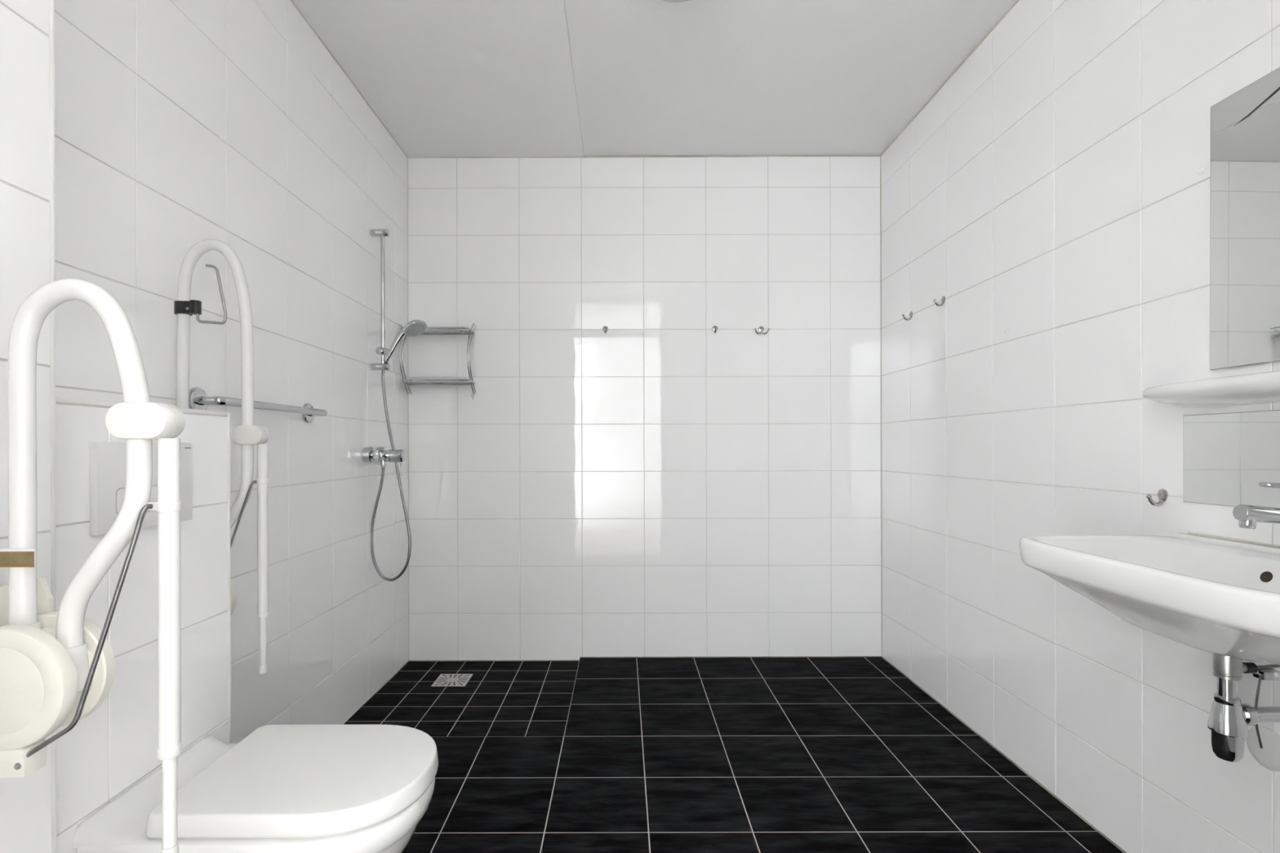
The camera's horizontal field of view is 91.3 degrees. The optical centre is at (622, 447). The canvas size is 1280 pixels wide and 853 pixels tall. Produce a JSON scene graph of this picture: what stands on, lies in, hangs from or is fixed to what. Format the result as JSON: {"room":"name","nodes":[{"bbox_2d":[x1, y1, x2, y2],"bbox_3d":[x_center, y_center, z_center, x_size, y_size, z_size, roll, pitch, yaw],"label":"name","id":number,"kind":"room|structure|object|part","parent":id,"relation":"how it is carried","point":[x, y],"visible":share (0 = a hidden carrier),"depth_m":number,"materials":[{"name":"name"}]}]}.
{"room":"accessible bathroom","nodes":[
{"label":"accessible bathroom","id":0,"kind":"room"},
{"bbox_2d":[0,0,51,852],"bbox_3d":[-1.058,-0.236,0.532,0.366,2.832,0.865,0,0,0],"label":"wall","id":1,"kind":"structure","parent":0,"point":[25,802],"depth_m":0.92,"materials":[{"name":"tile"}]},
{"bbox_2d":[48,0,56,852],"bbox_3d":[-0.879,-0.216,0.963,0.008,2.672,0.008,0,0,0],"label":"trim","id":2,"kind":"structure","parent":1,"relation":"attached to","point":[51,2],"depth_m":0.96,"materials":[{"name":"white"}]},
{"bbox_2d":[0,278,185,852],"bbox_3d":[-0.718,0.176,0.790,0.312,0.780,0.150,0,0,0],"label":"grab rail","id":3,"kind":"object","parent":1,"relation":"attached to","point":[57,668],"visible":1,"depth_m":0.78,"materials":[{"name":"white plastic"}]},
{"bbox_2d":[6,620,41,629],"bbox_3d":[-0.756,0.247,0.790,0.036,0.050,0.036,0,0,0],"label":"socket","id":4,"kind":"object","parent":3,"relation":"attached to","point":[36,624],"depth_m":0.78,"materials":[{"name":"beige plastic"}]},
{"bbox_2d":[65,642,91,692],"bbox_3d":[-0.695,0.280,0.790,0.038,0.061,0.037,0,0,0],"label":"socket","id":5,"kind":"object","parent":3,"relation":"attached to","point":[78,654],"depth_m":0.78,"materials":[{"name":"white plastic"}]},
{"bbox_3d":[-0.662,0.229,0.754,0.154,0.316,0.040,0,0,-13],"label":"linkage rod","id":6,"kind":"part","parent":3,"relation":"part of","materials":[{"name":"metal"}]},
{"bbox_3d":[-0.576,0.184,0.796,0.024,0.392,0.024,0,0,0],"label":"support leg","id":7,"kind":"part","parent":3,"relation":"part of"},
{"bbox_2d":[55,396,227,416],"bbox_3d":[-0.924,-0.079,1.214,0.009,0.009,0.495,0,0,0],"label":"trim","id":8,"kind":"structure","parent":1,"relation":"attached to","point":[58,399],"depth_m":1.11,"materials":[{"name":"white"}]},
{"bbox_2d":[55,402,228,852],"bbox_3d":[-1.030,0.549,1.217,0.223,1.263,0.504,0,0,0],"label":"wall","id":9,"kind":"structure","parent":0,"point":[110,750],"depth_m":1.19,"materials":[{"name":"tile"}]},
{"bbox_2d":[89,442,192,535],"bbox_3d":[-0.912,0.071,1.200,0.016,0.161,0.241,0,0,0],"label":"flush plate","id":10,"kind":"object","parent":9,"relation":"attached to","point":[107,460],"visible":0.55,"depth_m":1.11,"materials":[{"name":"white plastic"}]},
{"bbox_2d":[226,412,231,743],"bbox_3d":[-0.922,0.519,1.466,0.008,1.203,0.008,0,0,0],"label":"trim","id":11,"kind":"structure","parent":9,"relation":"attached to","point":[228,413],"depth_m":1.46,"materials":[{"name":"white"}]},
{"bbox_2d":[72,724,438,852],"bbox_3d":[-0.643,0.802,1.226,0.547,0.371,0.364,0,0,0],"label":"toilet","id":12,"kind":"object","parent":9,"relation":"attached to","point":[282,788],"visible":0.99,"depth_m":1.13,"materials":[{"name":"white ceramic"}]},
{"bbox_3d":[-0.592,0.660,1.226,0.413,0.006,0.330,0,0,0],"label":"seat","id":13,"kind":"part","parent":12,"relation":"part of","materials":[{"name":"white plastic"}]},
{"bbox_2d":[54,0,408,743],"bbox_3d":[-1.191,-0.235,2.102,0.100,2.832,2.472,0,0,0],"label":"wall","id":14,"kind":"structure","parent":0,"point":[180,125],"depth_m":2.02,"materials":[{"name":"tile"}]},
{"bbox_2d":[176,239,269,675],"bbox_3d":[-1.011,0.023,1.565,0.259,1.080,0.150,0,0,0],"label":"grab rail","id":15,"kind":"object","parent":14,"relation":"attached to","point":[247,434],"visible":0.62,"depth_m":1.54,"materials":[{"name":"white plastic"}]},
{"bbox_2d":[173,264,226,324],"bbox_3d":[-1.040,-0.377,1.538,0.135,0.148,0.038,0,0,15],"label":"toilet roll holder","id":16,"kind":"object","parent":15,"relation":"attached to","point":[192,307],"visible":0.98,"depth_m":1.53,"materials":[{"name":"black plastic"}]},
{"bbox_3d":[-0.978,0.246,1.516,0.165,0.332,0.037,0,0,-13],"label":"linkage rod","id":17,"kind":"part","parent":15,"relation":"part of","materials":[{"name":"metal"}]},
{"bbox_3d":[-0.894,0.203,1.556,0.024,0.424,0.024,0,0,0],"label":"support leg","id":18,"kind":"part","parent":15,"relation":"part of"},
{"bbox_2d":[188,386,327,422],"bbox_3d":[-1.102,-0.126,1.967,0.078,0.072,0.662,0,0,0],"label":"grab bar","id":19,"kind":"object","parent":14,"relation":"attached to","point":[198,399],"visible":0.95,"depth_m":1.75,"materials":[{"name":"silver metal"}]},
{"bbox_2d":[290,0,408,158],"bbox_3d":[-1.143,-1.547,2.151,0.006,0.006,2.370,0,0,0],"label":"trim","id":20,"kind":"structure","parent":14,"relation":"attached to","point":[292,2],"depth_m":2.57,"materials":[{"name":"white"}]},
{"bbox_2d":[346,660,408,721],"bbox_3d":[-1.137,1.130,2.402,0.008,0.022,1.867,0,0,0],"label":"trim","id":21,"kind":"structure","parent":14,"relation":"attached to","point":[408,660],"depth_m":2.98,"materials":[{"name":"black tile"}]},
{"bbox_2d":[369,228,393,370],"bbox_3d":[-1.089,-0.674,2.837,0.107,0.642,0.054,0,0,0],"label":"shower rail","id":22,"kind":"object","parent":14,"relation":"attached to","point":[382,350],"visible":1,"depth_m":2.84,"materials":[{"name":"silver metal"}]},
{"bbox_3d":[-1.089,-0.673,2.848,0.020,0.618,0.020,0,0,0],"label":"rail","id":23,"kind":"part","parent":22,"relation":"part of","materials":[{"name":"silver metal"}]},
{"bbox_2d":[385,320,426,360],"bbox_3d":[-0.978,-0.484,2.825,0.187,0.179,0.105,0,0,0],"label":"shower","id":24,"kind":"object","parent":22,"relation":"attached to","point":[415,327],"visible":1,"depth_m":2.82,"materials":[{"name":"silver metal"}]},
{"bbox_3d":[-1.015,-0.471,2.828,0.114,0.152,0.028,0,0,0],"label":"handle","id":25,"kind":"part","parent":24,"relation":"part of","materials":[{"name":"silver metal"}]},
{"bbox_2d":[361,447,405,475],"bbox_3d":[-1.064,0.061,2.847,0.152,0.128,0.218,0,0,0],"label":"shower mixer","id":26,"kind":"object","parent":14,"relation":"attached to","point":[381,455],"visible":1,"depth_m":2.81,"materials":[{"name":"silver metal"}]},
{"bbox_2d":[380,459,386,468],"bbox_3d":[-1.088,0.071,2.848,0.025,0.046,0.025,0,0,0],"label":"outlet","id":27,"kind":"object","parent":26,"relation":"attached to","point":[383,463],"depth_m":2.84,"materials":[{"name":"silver metal"}]},
{"bbox_2d":[370,359,411,581],"bbox_3d":[-1.054,0.100,2.861,0.184,1.012,0.063,0,0,0],"label":"shower hose","id":28,"kind":"object","parent":26,"relation":"hanging from","point":[376,567],"visible":0.91,"depth_m":2.85,"materials":[{"name":"metal"}]},
{"bbox_3d":[-0.998,0.091,2.826,0.010,0.069,0.028,0,0,-29],"label":"lever","id":29,"kind":"part","parent":26,"relation":"part of","materials":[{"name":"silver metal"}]},
{"bbox_2d":[407,158,408,639],"bbox_3d":[-1.141,-0.205,3.336,0.004,2.684,0.004,0,0,0],"label":"trim","id":30,"kind":"structure","parent":14,"relation":"attached to","point":[407,158],"depth_m":3.33,"materials":[{"name":"white"}]},
{"bbox_2d":[408,155,881,660],"bbox_3d":[0.120,-0.238,3.386,2.722,2.832,0.100,0,0,0],"label":"wall","id":31,"kind":"structure","parent":0,"point":[660,483],"depth_m":3.34,"materials":[{"name":"tile"}]},
{"bbox_2d":[399,323,476,399],"bbox_3d":[-0.951,-0.453,3.244,0.355,0.404,0.182,0,0,0],"label":"shower caddy","id":32,"kind":"object","parent":31,"relation":"attached to","point":[438,331],"visible":0.91,"depth_m":3.20,"materials":[{"name":"silver metal"}]},
{"bbox_3d":[-1.123,-0.468,3.220,0.007,0.373,0.134,0,0,0],"label":"frame","id":33,"kind":"part","parent":32,"relation":"part of","materials":[{"name":"silver metal"}]},
{"bbox_2d":[401,381,472,385],"bbox_3d":[-0.951,-0.336,3.249,0.335,0.003,0.150,0,0,0],"label":"shelf","id":34,"kind":"object","parent":32,"relation":"attached to","point":[411,383],"depth_m":3.21,"materials":[{"name":"silver metal"}]},
{"bbox_2d":[418,328,474,335],"bbox_3d":[-0.952,-0.600,3.249,0.335,0.003,0.150,0,0,0],"label":"shelf","id":35,"kind":"object","parent":32,"relation":"attached to","point":[436,331],"depth_m":3.25,"materials":[{"name":"silver metal"}]},
{"bbox_3d":[-0.780,-0.469,3.220,0.007,0.373,0.134,0,0,0],"label":"frame","id":36,"kind":"part","parent":32,"relation":"part of","materials":[{"name":"silver metal"}]},
{"bbox_2d":[408,660,578,661],"bbox_3d":[-0.682,1.136,3.335,0.912,0.008,0.008,0,0,0],"label":"trim","id":37,"kind":"structure","parent":31,"relation":"attached to","point":[409,660],"depth_m":3.33,"materials":[{"name":"black tile"}]},
{"bbox_2d":[602,325,608,333],"bbox_3d":[-0.090,-0.627,3.314,0.030,0.044,0.047,0,0,0],"label":"robe hook","id":38,"kind":"object","parent":31,"relation":"attached to","point":[605,328],"visible":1,"depth_m":3.33,"materials":[{"name":"silver metal"}]},
{"bbox_2d":[408,155,880,158],"bbox_3d":[0.116,-1.551,3.335,2.522,0.008,0.006,0,0,0],"label":"trim","id":39,"kind":"structure","parent":31,"relation":"attached to","point":[869,155],"depth_m":3.33,"materials":[{"name":"white"}]},
{"bbox_2d":[711,325,717,333],"bbox_3d":[0.494,-0.628,3.314,0.030,0.044,0.047,0,0,0],"label":"robe hook","id":40,"kind":"object","parent":31,"relation":"attached to","point":[714,328],"visible":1,"depth_m":3.33,"materials":[{"name":"silver metal"}]},
{"bbox_2d":[579,656,881,657],"bbox_3d":[0.579,1.117,3.335,1.610,0.008,0.008,0,0,0],"label":"trim","id":41,"kind":"structure","parent":31,"relation":"attached to","point":[686,656],"depth_m":3.33,"materials":[{"name":"white"}]},
{"bbox_2d":[754,326,769,333],"bbox_3d":[0.741,-0.626,3.324,0.081,0.044,0.029,0,0,0],"label":"robe hook","id":42,"kind":"object","parent":31,"relation":"attached to","point":[761,329],"visible":1,"depth_m":3.33,"materials":[{"name":"silver metal"}]},
{"bbox_3d":[0.741,-0.631,3.334,0.030,0.033,0.004,0,0,0],"label":"plate","id":43,"kind":"part","parent":42,"relation":"part of","materials":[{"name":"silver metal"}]},
{"bbox_2d":[880,156,882,656],"bbox_3d":[1.380,-0.220,3.336,0.004,2.668,0.004,0,0,0],"label":"trim","id":44,"kind":"structure","parent":31,"relation":"attached to","point":[880,157],"depth_m":3.33,"materials":[{"name":"white"}]},
{"bbox_2d":[292,0,1017,157],"bbox_3d":[-0.103,-1.612,0.578,3.201,0.124,5.756,0,0,0],"label":"ceiling","id":45,"kind":"structure","parent":0,"point":[444,77],"depth_m":2.56,"materials":[{"name":"white paint"}]},
{"bbox_3d":[-0.684,-1.554,1.763,0.961,0.010,3.166,0,0,0],"label":"panel","id":46,"kind":"part","parent":45,"relation":"part of","materials":[{"name":"white paint"}]},
{"bbox_2d":[663,0,688,1],"bbox_3d":[0.181,-1.514,1.985,0.300,0.084,0.300,0,0,0],"label":"ceiling lamp","id":47,"kind":"object","parent":45,"relation":"attached to","point":[664,0],"visible":1,"depth_m":2.08,"materials":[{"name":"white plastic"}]},
{"bbox_3d":[0.598,-1.560,1.763,1.598,0.005,3.166,0,0,0],"label":"panel","id":48,"kind":"part","parent":45,"relation":"part of","materials":[{"name":"white paint"}]},
{"bbox_2d":[342,657,1123,852],"bbox_3d":[-0.132,1.158,0.593,3.131,0.080,5.586,0,0,0],"label":"floor","id":49,"kind":"structure","parent":0,"point":[764,754],"depth_m":2.20,"materials":[{"name":"tile"}]},
{"bbox_2d":[431,674,472,686],"bbox_3d":[-0.826,1.133,3.046,0.160,0.008,0.160,0,0,0],"label":"floor drain","id":50,"kind":"object","parent":49,"relation":"on","point":[443,680],"visible":1,"depth_m":3.04,"materials":[{"name":"metal"}]},
{"bbox_2d":[880,0,1279,852],"bbox_3d":[1.430,-0.242,1.719,0.100,2.832,3.238,0,0,0],"label":"wall","id":51,"kind":"structure","parent":0,"point":[1052,191],"depth_m":1.94,"materials":[{"name":"tile"}]},
{"bbox_2d":[902,311,912,320],"bbox_3d":[1.357,-0.629,2.985,0.047,0.044,0.030,0,0,0],"label":"robe hook","id":52,"kind":"object","parent":51,"relation":"attached to","point":[911,312],"visible":1,"depth_m":2.98,"materials":[{"name":"silver metal"}]},
{"bbox_3d":[1.358,-0.620,2.982,0.046,0.027,0.010,0,0,-8],"label":"arm","id":53,"kind":"part","parent":52,"relation":"part of","materials":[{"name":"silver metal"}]},
{"bbox_2d":[933,296,945,306],"bbox_3d":[1.357,-0.629,2.685,0.047,0.044,0.030,0,0,0],"label":"robe hook","id":54,"kind":"object","parent":51,"relation":"attached to","point":[943,299],"visible":1,"depth_m":2.68,"materials":[{"name":"silver metal"}]},
{"bbox_3d":[1.358,-0.620,2.682,0.046,0.027,0.010,0,0,-8],"label":"arm","id":55,"kind":"part","parent":54,"relation":"part of","materials":[{"name":"silver metal"}]},
{"bbox_3d":[1.377,-0.634,2.685,0.004,0.033,0.030,0,0,0],"label":"plate","id":56,"kind":"part","parent":54,"relation":"part of","materials":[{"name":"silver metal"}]},
{"bbox_2d":[880,0,1018,155],"bbox_3d":[1.376,-1.556,1.768,0.006,0.006,3.136,0,0,0],"label":"trim","id":57,"kind":"structure","parent":51,"relation":"attached to","point":[1017,1],"depth_m":2.57,"materials":[{"name":"white"}]},
{"bbox_2d":[881,656,1126,852],"bbox_3d":[1.383,1.115,1.768,0.008,0.008,3.136,0,0,0],"label":"trim","id":58,"kind":"structure","parent":51,"relation":"attached to","point":[917,686],"depth_m":2.16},
{"bbox_2d":[1019,532,1279,665],"bbox_3d":[1.168,0.299,1.235,0.430,0.188,0.683,0,0,0],"label":"washbasin","id":59,"kind":"object","parent":51,"relation":"attached to","point":[1216,595],"visible":1,"depth_m":1.23,"materials":[{"name":"white ceramic"}]},
{"bbox_2d":[1207,653,1279,762],"bbox_3d":[1.274,0.507,1.235,0.216,0.220,0.066,0,0,0],"label":"trap","id":60,"kind":"object","parent":59,"relation":"attached to","point":[1228,718],"visible":0.89,"depth_m":1.22,"materials":[{"name":"metal"}]},
{"bbox_2d":[1210,730,1244,762],"bbox_3d":[1.194,0.583,1.235,0.048,0.068,0.048,0,0,0],"label":"cup","id":61,"kind":"object","parent":60,"relation":"on","point":[1227,745],"depth_m":1.22,"materials":[{"name":"silver metal"}]},
{"bbox_3d":[1.253,0.519,1.230,0.023,0.147,0.010,0,0,-16],"label":"pull rod","id":62,"kind":"part","parent":60,"relation":"part of","materials":[{"name":"metal"}]},
{"bbox_3d":[1.293,0.527,1.235,0.174,0.030,0.030,0,0,0],"label":"waste arm","id":63,"kind":"part","parent":60,"relation":"part of","materials":[{"name":"silver metal"}]},
{"bbox_3d":[1.292,0.437,1.250,0.109,0.013,0.007,0,0,-16],"label":"linkage rod","id":64,"kind":"part","parent":60,"relation":"part of","materials":[{"name":"metal"}]},
{"bbox_2d":[1232,482,1279,528],"bbox_3d":[1.273,0.142,1.222,0.137,0.150,0.047,0,0,0],"label":"tap","id":65,"kind":"object","parent":59,"relation":"on","point":[1247,516],"visible":1,"depth_m":1.21,"materials":[{"name":"silver metal"}]},
{"bbox_3d":[1.262,0.131,1.222,0.115,0.040,0.033,0,0,0],"label":"spout","id":66,"kind":"part","parent":65,"relation":"part of","materials":[{"name":"silver metal"}]},
{"bbox_3d":[1.292,0.075,1.222,0.089,0.016,0.046,0,0,0],"label":"lever","id":67,"kind":"part","parent":65,"relation":"part of","materials":[{"name":"silver metal"}]},
{"bbox_2d":[1146,488,1168,506],"bbox_3d":[1.359,0.127,1.597,0.047,0.044,0.030,0,0,0],"label":"robe hook","id":68,"kind":"object","parent":51,"relation":"attached to","point":[1162,495],"visible":1,"depth_m":1.59,"materials":[{"name":"silver metal"}]},
{"bbox_3d":[1.360,0.136,1.594,0.046,0.027,0.010,0,0,-8],"label":"arm","id":69,"kind":"part","parent":68,"relation":"part of","materials":[{"name":"silver metal"}]},
{"bbox_3d":[1.379,0.122,1.597,0.004,0.033,0.030,0,0,0],"label":"plate","id":70,"kind":"part","parent":68,"relation":"part of","materials":[{"name":"silver metal"}]},
{"bbox_2d":[1142,370,1279,407],"bbox_3d":[1.310,-0.121,1.265,0.139,0.053,0.636,0,0,0],"label":"shelf","id":71,"kind":"object","parent":51,"relation":"attached to","point":[1264,388],"visible":1,"depth_m":1.32,"materials":[{"name":"white ceramic"}]},
{"bbox_2d":[1182,409,1279,507],"bbox_3d":[1.378,0.027,1.247,0.005,0.212,0.575,0,0,0],"label":"mirror","id":72,"kind":"object","parent":51,"relation":"attached to","point":[1227,455],"visible":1,"depth_m":1.41,"materials":[{"name":"clear glass"}]},
{"bbox_2d":[1209,66,1279,369],"bbox_3d":[1.373,-0.488,1.219,0.007,0.613,0.478,0,0,0],"label":"mirror","id":73,"kind":"object","parent":51,"relation":"attached to","point":[1245,215],"visible":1,"depth_m":1.37,"materials":[{"name":"clear glass"}]},
{"bbox_2d":[1246,725,1279,771],"bbox_3d":[1.380,0.644,1.340,0.005,0.088,0.088,0,0,0],"label":"disc","id":74,"kind":"object","parent":51,"relation":"attached to","point":[1268,757],"visible":0.92,"depth_m":1.34,"materials":[{"name":"white plastic"}]}
]}

